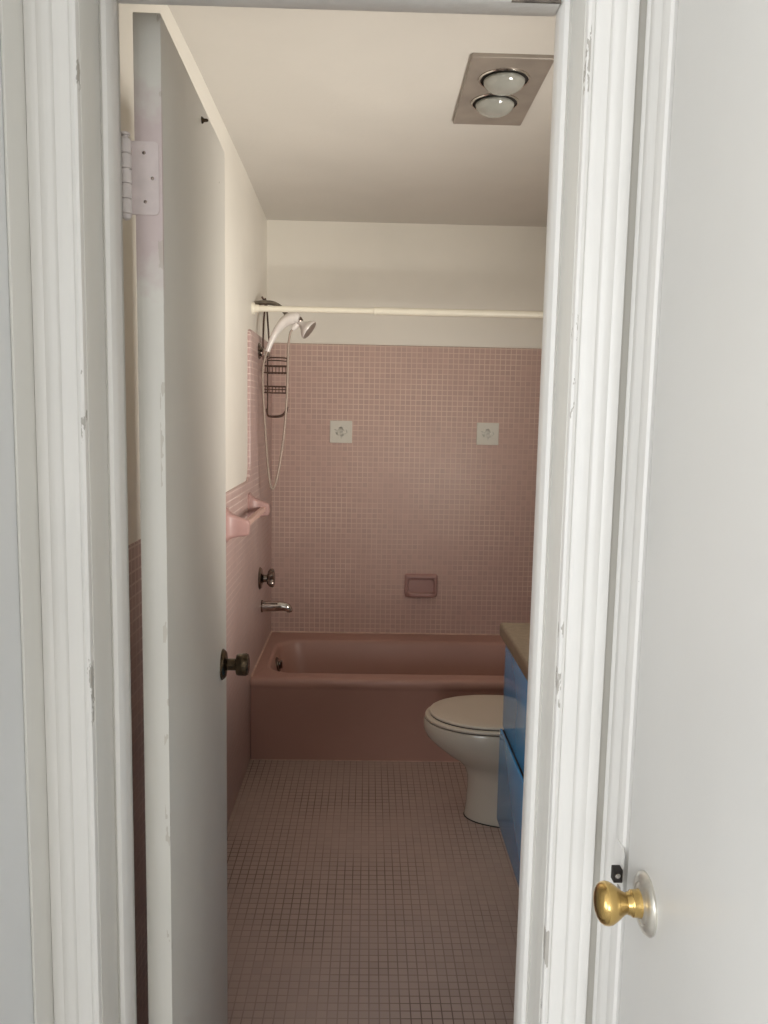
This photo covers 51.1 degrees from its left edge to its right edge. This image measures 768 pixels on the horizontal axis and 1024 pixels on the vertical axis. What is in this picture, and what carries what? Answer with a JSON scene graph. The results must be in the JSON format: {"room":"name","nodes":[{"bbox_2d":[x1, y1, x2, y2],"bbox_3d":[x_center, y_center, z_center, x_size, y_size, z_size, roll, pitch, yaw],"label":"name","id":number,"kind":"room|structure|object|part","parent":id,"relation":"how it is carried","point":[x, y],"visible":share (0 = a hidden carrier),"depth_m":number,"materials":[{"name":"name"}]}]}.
{"room":"hallway","nodes":[
{"label":"hallway","id":0,"kind":"room"},
{"bbox_2d":[0,35,33,1023],"bbox_3d":[-0.471,0.161,0.859,0.100,2.462,0.285,1,7,-1],"label":"wall","id":1,"kind":"structure","parent":0,"point":[16,979],"depth_m":0.91,"materials":[{"name":"paint"}]},
{"bbox_2d":[0,0,53,1023],"bbox_3d":[-0.417,-0.080,0.941,0.004,2.002,0.066,1,7,-1],"label":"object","id":2,"kind":"structure","parent":1,"relation":"attached to","point":[11,11],"depth_m":0.94,"materials":[{"name":"white paint"}]},
{"bbox_2d":[119,3,271,1023],"bbox_3d":[-0.613,-0.056,2.676,0.130,2.462,3.130,1,7,-1],"label":"wall","id":3,"kind":"structure","parent":0,"point":[248,629],"depth_m":2.96,"materials":[{"name":"beige paint"}]},
{"bbox_2d":[226,493,269,542],"bbox_3d":[-0.514,0.014,3.069,0.086,0.121,0.652,1,7,-1],"label":"towel bar","id":4,"kind":"object","parent":3,"relation":"attached to","point":[236,526],"visible":0.93,"depth_m":2.78,"materials":[{"name":"pink ceramic"}]},
{"bbox_3d":[-0.509,0.047,2.791,0.086,0.121,0.092,1,7,-1],"label":"post","id":5,"kind":"part","parent":4,"relation":"part of","materials":[{"name":"pink ceramic"}]},
{"bbox_3d":[-0.519,-0.019,3.347,0.086,0.121,0.092,1,7,-1],"label":"post","id":6,"kind":"part","parent":4,"relation":"part of","materials":[{"name":"pink ceramic"}]},
{"bbox_2d":[258,343,270,358],"bbox_3d":[-0.528,-0.714,3.562,0.053,0.072,0.072,1,7,-1],"label":"bracket","id":7,"kind":"object","parent":3,"relation":"attached to","point":[261,351],"visible":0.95,"depth_m":3.54,"materials":[{"name":"silver metal"}]},
{"bbox_3d":[-0.543,-0.714,3.561,0.024,0.072,0.072,1,7,-1],"label":"wall plate","id":8,"kind":"part","parent":7,"relation":"part of","materials":[{"name":"silver metal"}]},
{"bbox_2d":[262,312,299,489],"bbox_3d":[-0.457,-0.487,3.544,0.167,0.781,0.053,1,7,-1],"label":"shower","id":9,"kind":"object","parent":7,"relation":"attached to","point":[290,318],"visible":0.98,"depth_m":3.52,"materials":[{"name":"white plastic"}]},
{"bbox_3d":[-0.444,-0.786,3.509,0.153,0.178,0.053,1,7,-1],"label":"handle","id":10,"kind":"part","parent":9,"relation":"part of","materials":[{"name":"white plastic"}]},
{"bbox_2d":[258,567,274,589],"bbox_3d":[-0.540,0.307,3.717,0.071,0.104,0.104,1,7,-1],"label":"tub valve","id":11,"kind":"object","parent":3,"relation":"attached to","point":[269,578],"visible":1,"depth_m":3.69,"materials":[{"name":"silver metal"}]},
{"bbox_3d":[-0.523,0.307,3.721,0.037,0.090,0.087,1,7,-1],"label":"knob","id":12,"kind":"part","parent":11,"relation":"part of","materials":[{"name":"silver metal"}]},
{"bbox_2d":[261,600,292,612],"bbox_3d":[-0.506,0.447,3.805,0.148,0.060,0.060,1,7,-1],"label":"tub spout","id":13,"kind":"object","parent":3,"relation":"attached to","point":[266,606],"visible":1,"depth_m":3.79,"materials":[{"name":"silver metal"}]},
{"bbox_2d":[254,300,315,338],"bbox_3d":[-0.442,-0.854,3.539,0.284,0.174,0.091,1,7,-1],"label":"shower","id":14,"kind":"object","parent":3,"relation":"attached to","point":[306,328],"visible":0.61,"depth_m":3.53,"materials":[{"name":"silver metal"}]},
{"bbox_2d":[261,296,287,417],"bbox_3d":[-0.487,-0.688,3.584,0.122,0.533,0.074,1,7,-1],"label":"shower caddy","id":15,"kind":"object","parent":14,"relation":"hanging from","point":[267,365],"visible":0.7,"depth_m":3.60,"materials":[{"name":"brown metal"}]},
{"bbox_2d":[264,385,285,393],"bbox_3d":[-0.483,-0.548,3.599,0.102,0.034,0.072,1,7,-1],"label":"basket","id":16,"kind":"object","parent":15,"relation":"on","point":[265,386],"depth_m":3.57,"materials":[{"name":"brown metal"}]},
{"bbox_2d":[264,365,286,373],"bbox_3d":[-0.482,-0.636,3.589,0.102,0.036,0.072,1,7,-1],"label":"basket","id":17,"kind":"object","parent":15,"relation":"on","point":[267,366],"depth_m":3.56,"materials":[{"name":"brown metal"}]},
{"bbox_3d":[-0.482,-0.576,3.629,0.097,0.257,0.006,1,7,-1],"label":"frame","id":18,"kind":"part","parent":15,"relation":"part of","materials":[{"name":"brown metal"}]},
{"bbox_2d":[251,302,542,318],"bbox_3d":[0.196,-0.863,3.472,1.552,0.052,0.052,1,7,-1],"label":"shower curtain rod","id":19,"kind":"object","parent":3,"relation":"attached to","point":[256,308],"visible":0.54,"depth_m":3.46,"materials":[{"name":"beige metal"}]},
{"bbox_2d":[168,5,555,226],"bbox_3d":[0.223,-1.305,2.554,1.752,0.080,3.110,1,7,-1],"label":"ceiling","id":20,"kind":"structure","parent":0,"point":[328,115],"depth_m":2.58,"materials":[{"name":"beige paint"}]},
{"bbox_2d":[453,53,553,125],"bbox_3d":[0.339,-1.216,2.371,0.221,0.049,0.490,1,7,-1],"label":"heat lamp","id":21,"kind":"object","parent":20,"relation":"attached to","point":[498,88],"visible":1,"depth_m":2.27,"materials":[{"name":"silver metal"}]},
{"bbox_3d":[0.334,-1.217,2.426,0.118,0.037,0.118,1,7,-1],"label":"bulb","id":22,"kind":"part","parent":21,"relation":"part of","materials":[{"name":"white glass"}]},
{"bbox_3d":[0.337,-1.197,2.257,0.118,0.037,0.118,1,7,-1],"label":"bulb","id":23,"kind":"part","parent":21,"relation":"part of","materials":[{"name":"white glass"}]},
{"bbox_2d":[227,758,518,1023],"bbox_3d":[0.174,1.227,2.779,1.752,0.080,3.255,1,7,-1],"label":"floor","id":24,"kind":"structure","parent":0,"point":[359,892],"depth_m":2.51,"materials":[{"name":"pink tile"}]},
{"bbox_2d":[250,759,459,761],"bbox_3d":[0.176,1.097,3.534,1.522,0.003,0.006,1,7,-1],"label":"caulk","id":25,"kind":"structure","parent":24,"relation":"on","point":[250,759],"depth_m":3.52,"materials":[{"name":"pink"}]},
{"bbox_2d":[250,632,505,760],"bbox_3d":[0.172,0.871,3.873,1.519,0.372,0.757,1,7,-1],"label":"bathtub","id":26,"kind":"object","parent":24,"relation":"on","point":[315,696],"visible":0.7,"depth_m":3.52,"materials":[{"name":"pink ceramic"}]},
{"bbox_3d":[-0.506,0.731,3.848,0.024,0.072,0.072,1,7,-1],"label":"overflow plate","id":27,"kind":"part","parent":26,"relation":"part of","materials":[{"name":"silver metal"}]},
{"bbox_2d":[251,631,499,676],"bbox_3d":[0.176,0.682,3.862,1.522,0.006,0.738,1,7,-1],"label":"caulk","id":28,"kind":"structure","parent":26,"relation":"on","point":[271,631],"depth_m":4.22,"materials":[{"name":"pink"}]},
{"bbox_2d":[424,695,503,827],"bbox_3d":[0.549,0.793,3.030,0.800,0.738,0.424,1,7,-1],"label":"toilet","id":29,"kind":"object","parent":24,"relation":"on","point":[467,728],"visible":0.31,"depth_m":2.96,"materials":[{"name":"white ceramic"}]},
{"bbox_3d":[0.389,0.767,3.024,0.469,0.015,0.358,1,7,-1],"label":"seat","id":30,"kind":"part","parent":29,"relation":"part of","materials":[{"name":"white plastic"}]},
{"bbox_3d":[0.397,0.750,3.022,0.453,0.014,0.348,1,7,-1],"label":"lid","id":31,"kind":"part","parent":29,"relation":"part of","materials":[{"name":"white plastic"}]},
{"bbox_2d":[267,220,546,633],"bbox_3d":[0.170,-0.218,4.187,1.752,2.462,0.120,1,7,-1],"label":"wall","id":32,"kind":"structure","parent":0,"point":[413,490],"depth_m":4.10,"materials":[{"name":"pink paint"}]},
{"bbox_2d":[330,421,351,442],"bbox_3d":[-0.219,-0.408,4.094,0.113,0.113,0.005,1,7,-1],"label":"decorative tile","id":33,"kind":"object","parent":32,"relation":"attached to","point":[340,431],"depth_m":4.09,"materials":[{"name":"beige tile"}]},
{"bbox_2d":[404,573,437,597],"bbox_3d":[0.194,0.387,4.159,0.170,0.122,0.078,1,7,-1],"label":"soap dish","id":34,"kind":"object","parent":32,"relation":"attached to","point":[416,585],"visible":1,"depth_m":4.18,"materials":[{"name":"pink ceramic"}]},
{"bbox_2d":[407,592,435,597],"bbox_3d":[0.193,0.429,4.158,0.150,0.024,0.066,1,7,-1],"label":"tray","id":35,"kind":"object","parent":34,"relation":"on","point":[409,594],"depth_m":4.14,"materials":[{"name":"pink ceramic"}]},
{"bbox_2d":[407,575,435,577],"bbox_3d":[0.194,0.336,4.171,0.154,0.014,0.014,1,7,-1],"label":"hood","id":36,"kind":"object","parent":34,"relation":"attached to","point":[408,576],"depth_m":4.17,"materials":[{"name":"pink ceramic"}]},
{"bbox_2d":[476,423,498,444],"bbox_3d":[0.531,-0.400,4.110,0.113,0.113,0.005,1,7,-1],"label":"decorative tile","id":37,"kind":"object","parent":32,"relation":"attached to","point":[487,433],"depth_m":4.11,"materials":[{"name":"beige tile"}]},
{"bbox_2d":[586,0,646,1023],"bbox_3d":[0.229,0.148,1.087,1.752,2.462,0.145,1,7,-1],"label":"wall","id":38,"kind":"structure","parent":0,"point":[643,3],"depth_m":0.99,"materials":[{"name":"beige paint"}]},
{"bbox_2d":[121,12,249,1023],"bbox_3d":[-0.349,0.303,1.462,0.149,2.018,0.581,1,7,-3],"label":"door","id":39,"kind":"structure","parent":38,"relation":"in","point":[173,170],"depth_m":1.26,"materials":[{"name":"white paint"}]},
{"bbox_3d":[-0.314,0.323,1.700,0.056,0.062,0.062,1,7,-3],"label":"knob","id":40,"kind":"part","parent":39,"relation":"part of","materials":[{"name":"brown metal"}]},
{"bbox_2d":[23,0,678,1023],"bbox_3d":[-0.065,0.298,1.040,0.719,2.162,0.267,1,7,-1],"label":"door frame","id":41,"kind":"structure","parent":38,"relation":"attached to","point":[51,27],"depth_m":0.99,"materials":[{"name":"white wood"}]},
{"bbox_3d":[0.276,0.421,0.945,0.002,0.070,0.030,1,7,-1],"label":"strike plate","id":42,"kind":"part","parent":41,"relation":"part of","materials":[{"name":"white paint"}]},
{"bbox_3d":[0.367,0.217,0.519,0.120,2.462,1.005,1,7,-1],"label":"wall","id":43,"kind":"structure","parent":0,"visible":0},
{"bbox_2d":[593,0,767,1023],"bbox_3d":[0.278,0.417,0.539,0.093,2.033,0.762,1,7,-1],"label":"door","id":44,"kind":"structure","parent":43,"relation":"in","point":[694,904],"depth_m":0.72,"materials":[{"name":"white paint"}]},
{"bbox_3d":[0.249,0.417,0.857,0.049,0.044,0.044,1,7,-1],"label":"knob","id":45,"kind":"part","parent":44,"relation":"part of","materials":[{"name":"gold metal"}]},
{"bbox_3d":[1.035,-0.023,2.671,0.120,2.462,3.010,1,7,-1],"label":"wall","id":46,"kind":"structure","parent":0,"visible":0},
{"bbox_2d":[497,646,527,886],"bbox_3d":[0.670,0.734,2.032,0.604,0.582,0.938,1,7,-1],"label":"vanity cabinet","id":47,"kind":"object","parent":46,"relation":"attached to","point":[512,738],"visible":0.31,"depth_m":2.29,"materials":[{"name":"blue laminate"}]},
{"bbox_3d":[0.380,0.872,2.044,0.028,0.293,0.935,1,7,-1],"label":"drawer","id":48,"kind":"part","parent":47,"relation":"part of","materials":[{"name":"blue laminate"}]},
{"bbox_2d":[500,623,529,680],"bbox_3d":[0.671,0.422,1.993,0.615,0.044,0.958,1,7,-1],"label":"countertop","id":49,"kind":"structure","parent":47,"relation":"on","point":[516,636],"depth_m":2.28,"materials":[{"name":"beige laminate"}]},
{"bbox_3d":[0.389,0.582,2.010,0.020,0.275,0.935,1,7,-1],"label":"drawer","id":50,"kind":"part","parent":47,"relation":"part of","materials":[{"name":"blue laminate"}]}
]}

